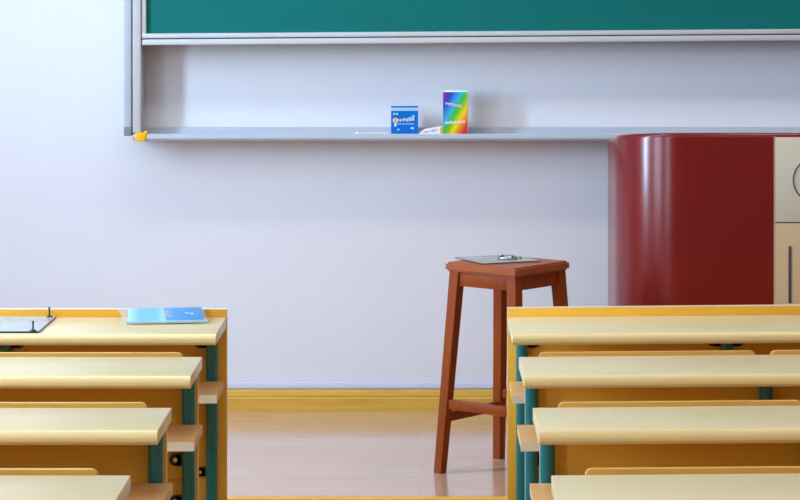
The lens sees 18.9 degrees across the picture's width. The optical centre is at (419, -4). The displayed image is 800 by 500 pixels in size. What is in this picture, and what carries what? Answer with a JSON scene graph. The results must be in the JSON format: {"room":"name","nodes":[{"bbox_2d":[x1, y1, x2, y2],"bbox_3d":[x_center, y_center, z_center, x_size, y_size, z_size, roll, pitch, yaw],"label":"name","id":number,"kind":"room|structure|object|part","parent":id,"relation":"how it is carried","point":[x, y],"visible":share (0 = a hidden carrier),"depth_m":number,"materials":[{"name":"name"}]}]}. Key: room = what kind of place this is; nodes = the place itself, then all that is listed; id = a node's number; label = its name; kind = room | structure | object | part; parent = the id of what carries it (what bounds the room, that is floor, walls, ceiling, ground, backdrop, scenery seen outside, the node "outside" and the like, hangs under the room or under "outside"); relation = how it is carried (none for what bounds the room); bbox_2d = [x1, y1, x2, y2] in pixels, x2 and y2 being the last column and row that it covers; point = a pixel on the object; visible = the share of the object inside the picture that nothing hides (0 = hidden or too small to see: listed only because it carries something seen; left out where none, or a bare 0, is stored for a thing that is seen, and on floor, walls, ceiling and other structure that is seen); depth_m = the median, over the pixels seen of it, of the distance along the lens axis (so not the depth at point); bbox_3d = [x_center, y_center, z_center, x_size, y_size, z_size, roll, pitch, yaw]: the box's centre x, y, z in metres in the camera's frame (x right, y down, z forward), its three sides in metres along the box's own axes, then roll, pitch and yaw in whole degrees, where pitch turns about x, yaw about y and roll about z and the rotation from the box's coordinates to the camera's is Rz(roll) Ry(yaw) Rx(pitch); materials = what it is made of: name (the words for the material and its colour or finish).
{"room":"classroom","nodes":[
{"label":"classroom","id":0,"kind":"room"},
{"bbox_2d":[227,412,506,495],"bbox_3d":[0.725,1.575,7.955,7.350,0.150,1.490,0,0,0],"label":"floor","id":1,"kind":"structure","parent":0,"point":[269,453],"depth_m":7.87,"materials":[{"name":"brown wood"}]},
{"bbox_2d":[227,496,506,499],"bbox_3d":[0.725,1.575,7.188,7.350,0.151,0.045,0,0,0],"label":"trim","id":2,"kind":"structure","parent":1,"relation":"attached to","point":[228,497],"depth_m":7.18,"materials":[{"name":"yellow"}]},
{"bbox_2d":[434,257,568,473],"bbox_3d":[0.277,1.168,7.590,0.334,0.664,0.334,0,0,40],"label":"wooden stool","id":3,"kind":"object","parent":1,"relation":"on","point":[507,281],"visible":0.73,"depth_m":7.56,"materials":[{"name":"brown wood"}]},
{"bbox_3d":[0.093,1.183,7.572,0.072,0.635,0.072,0,0,39],"label":"leg","id":4,"kind":"part","parent":3,"relation":"part of","materials":[{"name":"brown wood"}]},
{"bbox_2d":[455,254,539,263],"bbox_3d":[0.246,0.829,7.632,0.205,0.013,0.201,0,0,-25],"label":"clipboard","id":5,"kind":"object","parent":3,"relation":"on","point":[493,259],"visible":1,"depth_m":7.62,"materials":[{"name":"grey"}]},
{"bbox_3d":[0.259,1.183,7.774,0.072,0.635,0.072,0,0,40],"label":"leg","id":6,"kind":"part","parent":3,"relation":"part of","materials":[{"name":"brown wood"}]},
{"bbox_3d":[0.277,0.851,7.590,0.282,0.029,0.282,0,0,40],"label":"seat","id":7,"kind":"part","parent":3,"relation":"part of","materials":[{"name":"brown wood"}]},
{"bbox_3d":[0.295,1.183,7.406,0.072,0.635,0.072,0,0,39],"label":"leg","id":8,"kind":"part","parent":3,"relation":"part of","materials":[{"name":"brown wood"}]},
{"bbox_3d":[0.461,1.183,7.608,0.072,0.635,0.072,0,0,40],"label":"leg","id":9,"kind":"part","parent":3,"relation":"part of","materials":[{"name":"brown wood"}]},
{"bbox_2d":[608,133,799,305],"bbox_3d":[1.423,0.973,8.107,1.535,1.055,0.526,0,0,0],"label":"lectern","id":10,"kind":"object","parent":1,"relation":"on","point":[694,218],"visible":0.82,"depth_m":7.85,"materials":[{"name":"red paint"}]},
{"bbox_3d":[1.422,0.597,7.850,0.518,0.277,0.008,0,0,0],"label":"door","id":11,"kind":"part","parent":10,"relation":"part of","materials":[{"name":"beige laminate"}]},
{"bbox_3d":[1.422,1.080,7.850,0.518,0.680,0.008,0,0,0],"label":"door","id":12,"kind":"part","parent":10,"relation":"part of","materials":[{"name":"beige laminate"}]},
{"bbox_2d":[0,0,799,381],"bbox_3d":[0.725,0.000,8.800,7.750,3.300,0.200,0,0,0],"label":"wall","id":13,"kind":"structure","parent":0,"point":[326,261],"depth_m":8.70,"materials":[{"name":"paint"}]},
{"bbox_2d":[227,389,506,411],"bbox_3d":[0.725,1.460,8.689,7.350,0.079,0.022,0,0,0],"label":"baseboard","id":14,"kind":"structure","parent":13,"relation":"attached to","point":[238,400],"depth_m":8.68,"materials":[{"name":"yellow wood"}]},
{"bbox_2d":[227,382,506,388],"bbox_3d":[0.725,1.408,8.696,7.350,0.022,0.008,0,0,0],"label":"trim","id":15,"kind":"structure","parent":13,"relation":"attached to","point":[230,385],"depth_m":8.69,"materials":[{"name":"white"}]},
{"bbox_2d":[124,0,799,135],"bbox_3d":[1.122,-0.427,8.629,4.357,1.846,0.142,0,0,0],"label":"chalkboard","id":16,"kind":"object","parent":13,"relation":"attached to","point":[146,22],"visible":0.97,"depth_m":8.59,"materials":[{"name":"green"}]},
{"bbox_3d":[-1.041,-0.418,8.630,0.030,1.764,0.140,0,0,0],"label":"frame","id":17,"kind":"part","parent":16,"relation":"part of","materials":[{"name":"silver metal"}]},
{"bbox_3d":[-1.011,-0.407,8.612,0.030,1.785,0.096,0,0,0],"label":"guide rail","id":18,"kind":"part","parent":16,"relation":"part of","materials":[{"name":"silver metal"}]},
{"bbox_3d":[-0.987,-0.546,8.589,0.017,1.388,0.036,0,0,0],"label":"rail","id":19,"kind":"part","parent":16,"relation":"part of","materials":[{"name":"silver metal"}]},
{"bbox_3d":[1.117,0.137,8.585,4.216,0.071,0.044,0,0,0],"label":"rail","id":20,"kind":"part","parent":16,"relation":"part of","materials":[{"name":"silver metal"}]},
{"bbox_3d":[1.118,-0.563,8.597,4.203,1.412,0.020,0,0,0],"label":"writing panel","id":21,"kind":"part","parent":16,"relation":"part of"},
{"bbox_2d":[133,127,799,140],"bbox_3d":[1.114,0.492,8.621,4.271,0.043,0.164,0,0,0],"label":"chalk tray","id":22,"kind":"object","parent":13,"relation":"attached to","point":[149,133],"visible":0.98,"depth_m":8.66,"materials":[{"name":"grey metal"}]},
{"bbox_2d":[355,132,387,133],"bbox_3d":[-0.173,0.487,8.580,0.118,0.010,0.011,0,0,0],"label":"stick","id":23,"kind":"object","parent":22,"relation":"on","point":[355,132],"visible":1,"depth_m":8.58,"materials":[{"name":"white"}]},
{"bbox_2d":[391,106,417,133],"bbox_3d":[-0.055,0.442,8.599,0.097,0.100,0.057,0,0,0],"label":"box","id":24,"kind":"object","parent":22,"relation":"on","point":[404,119],"visible":1,"depth_m":8.57,"materials":[{"name":"blue cardboard"}]},
{"bbox_2d":[419,126,441,133],"bbox_3d":[0.038,0.478,8.601,0.084,0.028,0.051,0,0,0],"label":"packet","id":25,"kind":"object","parent":22,"relation":"on","point":[434,130],"visible":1,"depth_m":8.57,"materials":[{"name":"white"}]},
{"bbox_2d":[443,90,467,133],"bbox_3d":[0.127,0.413,8.601,0.088,0.159,0.061,0,0,2],"label":"box","id":26,"kind":"object","parent":22,"relation":"on","point":[455,102],"visible":1,"depth_m":8.57,"materials":[{"name":"multicoloured cardboard"}]},
{"bbox_3d":[0.725,1.750,3.250,7.750,0.200,11.300,0,0,0],"label":"floor","id":27,"kind":"structure","parent":0,"visible":0},
{"bbox_2d":[0,468,130,499],"bbox_3d":[-1.459,1.275,4.420,1.842,0.750,0.334,0,0,0],"label":"desk","id":28,"kind":"object","parent":27,"relation":"on","point":[15,483],"visible":1,"depth_m":4.47,"materials":[{"name":"laminate"}]},
{"bbox_3d":[-0.882,1.036,4.580,0.534,0.270,0.014,0,0,0],"label":"backrest","id":29,"kind":"part","parent":28,"relation":"part of","materials":[{"name":"brown wood"}]},
{"bbox_2d":[0,402,172,499],"bbox_3d":[-1.459,1.275,5.169,1.842,0.750,0.334,0,0,0],"label":"desk","id":30,"kind":"object","parent":27,"relation":"on","point":[109,438],"visible":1,"depth_m":5.24,"materials":[{"name":"laminate"}]},
{"bbox_3d":[-0.878,1.036,5.329,0.542,0.270,0.014,0,0,0],"label":"backrest","id":31,"kind":"part","parent":30,"relation":"part of","materials":[{"name":"brown wood"}]},
{"bbox_3d":[-1.458,1.075,5.292,1.800,0.276,0.016,0,0,0],"label":"modesty panel","id":32,"kind":"part","parent":30,"relation":"part of","materials":[{"name":"orange wood"}]},
{"bbox_2d":[126,483,172,499],"bbox_3d":[-1.459,1.072,5.120,1.838,0.022,0.232,0,0,0],"label":"seat","id":33,"kind":"object","parent":30,"relation":"attached to","point":[139,491],"depth_m":5.15,"materials":[{"name":"brown wood"}]},
{"bbox_3d":[-0.580,1.293,5.263,0.068,0.714,0.068,0,0,0],"label":"leg","id":34,"kind":"part","parent":30,"relation":"part of","materials":[{"name":"teal paint"}]},
{"bbox_2d":[0,352,201,499],"bbox_3d":[-1.459,1.275,5.909,1.836,0.750,0.352,0,0,0],"label":"desk","id":35,"kind":"object","parent":27,"relation":"on","point":[154,379],"visible":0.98,"depth_m":5.99,"materials":[{"name":"laminate"}]},
{"bbox_3d":[-0.875,1.036,6.078,0.548,0.270,0.014,0,0,0],"label":"backrest","id":36,"kind":"part","parent":35,"relation":"part of","materials":[{"name":"brown wood"}]},
{"bbox_3d":[-1.458,1.075,6.041,1.800,0.276,0.016,0,0,0],"label":"modesty panel","id":37,"kind":"part","parent":35,"relation":"part of","materials":[{"name":"orange wood"}]},
{"bbox_3d":[-1.458,1.387,6.041,1.800,0.345,0.016,0,0,0],"label":"panel","id":38,"kind":"part","parent":35,"relation":"part of","materials":[{"name":"brown wood"}]},
{"bbox_2d":[167,425,201,449],"bbox_3d":[-1.459,1.078,5.869,1.832,0.022,0.232,0,0,0],"label":"seat","id":39,"kind":"object","parent":35,"relation":"attached to","point":[179,437],"depth_m":5.83,"materials":[{"name":"brown wood"}]},
{"bbox_3d":[-0.580,1.293,6.012,0.068,0.714,0.068,0,0,0],"label":"leg","id":40,"kind":"part","parent":35,"relation":"part of","materials":[{"name":"teal paint"}]},
{"bbox_2d":[0,308,226,499],"bbox_3d":[-1.458,1.267,6.634,1.822,0.766,0.372,0,0,0],"label":"desk","id":41,"kind":"object","parent":27,"relation":"on","point":[73,329],"visible":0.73,"depth_m":6.76,"materials":[{"name":"laminate"}]},
{"bbox_3d":[-1.169,1.293,6.779,0.068,0.714,0.068,0,0,0],"label":"leg","id":42,"kind":"part","parent":41,"relation":"part of","materials":[{"name":"teal paint"}]},
{"bbox_2d":[0,307,56,332],"bbox_3d":[-1.239,0.891,6.635,0.421,0.031,0.317,0,0,0],"label":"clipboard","id":43,"kind":"object","parent":41,"relation":"on","point":[8,324],"visible":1,"depth_m":6.64,"materials":[{"name":"white"}]},
{"bbox_3d":[-1.240,0.905,6.636,0.420,0.003,0.316,0,0,0],"label":"sheet plate","id":44,"kind":"part","parent":43,"relation":"part of","materials":[{"name":"white plastic"}]},
{"bbox_2d":[126,307,206,323],"bbox_3d":[-0.723,0.890,6.720,0.244,0.029,0.136,0,0,-9],"label":"booklet","id":45,"kind":"object","parent":41,"relation":"on","point":[181,314],"visible":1,"depth_m":6.71,"materials":[{"name":"blue paper"}]},
{"bbox_2d":[199,382,222,400],"bbox_3d":[-1.459,1.090,6.618,1.814,0.022,0.232,0,0,0],"label":"seat","id":46,"kind":"object","parent":41,"relation":"attached to","point":[208,391],"depth_m":6.58,"materials":[{"name":"brown wood"}]},
{"bbox_3d":[-0.588,1.293,6.779,0.068,0.714,0.068,0,0,0],"label":"leg","id":47,"kind":"part","parent":41,"relation":"part of","materials":[{"name":"teal paint"}]},
{"bbox_2d":[507,304,799,499],"bbox_3d":[0.866,1.260,6.634,1.237,0.780,0.372,0,0,0],"label":"desk","id":48,"kind":"object","parent":27,"relation":"on","point":[761,329],"visible":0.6,"depth_m":6.76,"materials":[{"name":"laminate"}]},
{"bbox_2d":[510,381,524,397],"bbox_3d":[0.866,1.086,6.618,1.230,0.030,0.232,0,0,0],"label":"seat","id":49,"kind":"object","parent":48,"relation":"attached to","point":[517,390],"depth_m":6.60,"materials":[{"name":"brown wood"}]},
{"bbox_3d":[0.288,1.293,6.779,0.068,0.714,0.068,0,0,0],"label":"leg","id":50,"kind":"part","parent":48,"relation":"part of","materials":[{"name":"teal paint"}]},
{"bbox_3d":[0.866,1.291,6.779,0.068,0.719,0.068,0,0,0],"label":"leg","id":51,"kind":"part","parent":48,"relation":"part of","materials":[{"name":"teal paint"}]},
{"bbox_2d":[517,350,799,499],"bbox_3d":[0.866,1.270,5.909,1.250,0.760,0.352,0,0,0],"label":"desk","id":52,"kind":"object","parent":27,"relation":"on","point":[549,379],"visible":0.51,"depth_m":5.95,"materials":[{"name":"laminate"}]},
{"bbox_2d":[517,425,537,447],"bbox_3d":[0.866,1.074,5.869,1.248,0.030,0.232,0,0,0],"label":"seat","id":53,"kind":"object","parent":52,"relation":"attached to","point":[527,436],"depth_m":5.83,"materials":[{"name":"brown wood"}]},
{"bbox_3d":[0.280,1.293,6.012,0.068,0.714,0.068,0,0,0],"label":"leg","id":54,"kind":"part","parent":52,"relation":"part of","materials":[{"name":"teal paint"}]},
{"bbox_3d":[0.575,1.033,6.078,0.548,0.275,0.014,0,0,0],"label":"backrest","id":55,"kind":"part","parent":52,"relation":"part of","materials":[{"name":"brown wood"}]},
{"bbox_3d":[0.866,1.070,6.041,1.203,0.286,0.016,0,0,0],"label":"modesty panel","id":56,"kind":"part","parent":52,"relation":"part of","materials":[{"name":"orange wood"}]},
{"bbox_3d":[0.866,1.291,6.012,0.068,0.719,0.068,0,0,0],"label":"leg","id":57,"kind":"part","parent":52,"relation":"part of","materials":[{"name":"teal paint"}]},
{"bbox_3d":[1.161,1.029,6.078,0.548,0.277,0.014,0,0,0],"label":"backrest","id":58,"kind":"part","parent":52,"relation":"part of","materials":[{"name":"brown wood"}]},
{"bbox_2d":[530,400,799,499],"bbox_3d":[0.866,1.270,5.169,1.256,0.760,0.334,0,0,0],"label":"desk","id":59,"kind":"object","parent":27,"relation":"on","point":[574,438],"visible":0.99,"depth_m":5.24,"materials":[{"name":"laminate"}]},
{"bbox_2d":[530,483,553,499],"bbox_3d":[0.866,1.068,5.120,1.254,0.030,0.232,0,0,0],"label":"seat","id":60,"kind":"object","parent":59,"relation":"attached to","point":[538,491],"depth_m":5.15,"materials":[{"name":"brown wood"}]},
{"bbox_3d":[0.280,1.293,5.263,0.068,0.714,0.068,0,0,0],"label":"leg","id":61,"kind":"part","parent":59,"relation":"part of","materials":[{"name":"teal paint"}]},
{"bbox_3d":[0.866,1.070,5.292,1.203,0.286,0.016,0,0,0],"label":"modesty panel","id":62,"kind":"part","parent":59,"relation":"part of","materials":[{"name":"orange wood"}]},
{"bbox_3d":[0.578,1.033,5.329,0.542,0.275,0.014,0,0,0],"label":"backrest","id":63,"kind":"part","parent":59,"relation":"part of","materials":[{"name":"brown wood"}]},
{"bbox_2d":[551,466,799,499],"bbox_3d":[0.866,1.270,4.420,1.256,0.760,0.334,0,0,0],"label":"desk","id":64,"kind":"object","parent":27,"relation":"on","point":[746,482],"visible":1,"depth_m":4.47,"materials":[{"name":"laminate"}]},
{"bbox_3d":[0.582,1.033,4.580,0.534,0.275,0.014,0,0,0],"label":"backrest","id":65,"kind":"part","parent":64,"relation":"part of","materials":[{"name":"brown wood"}]}
]}

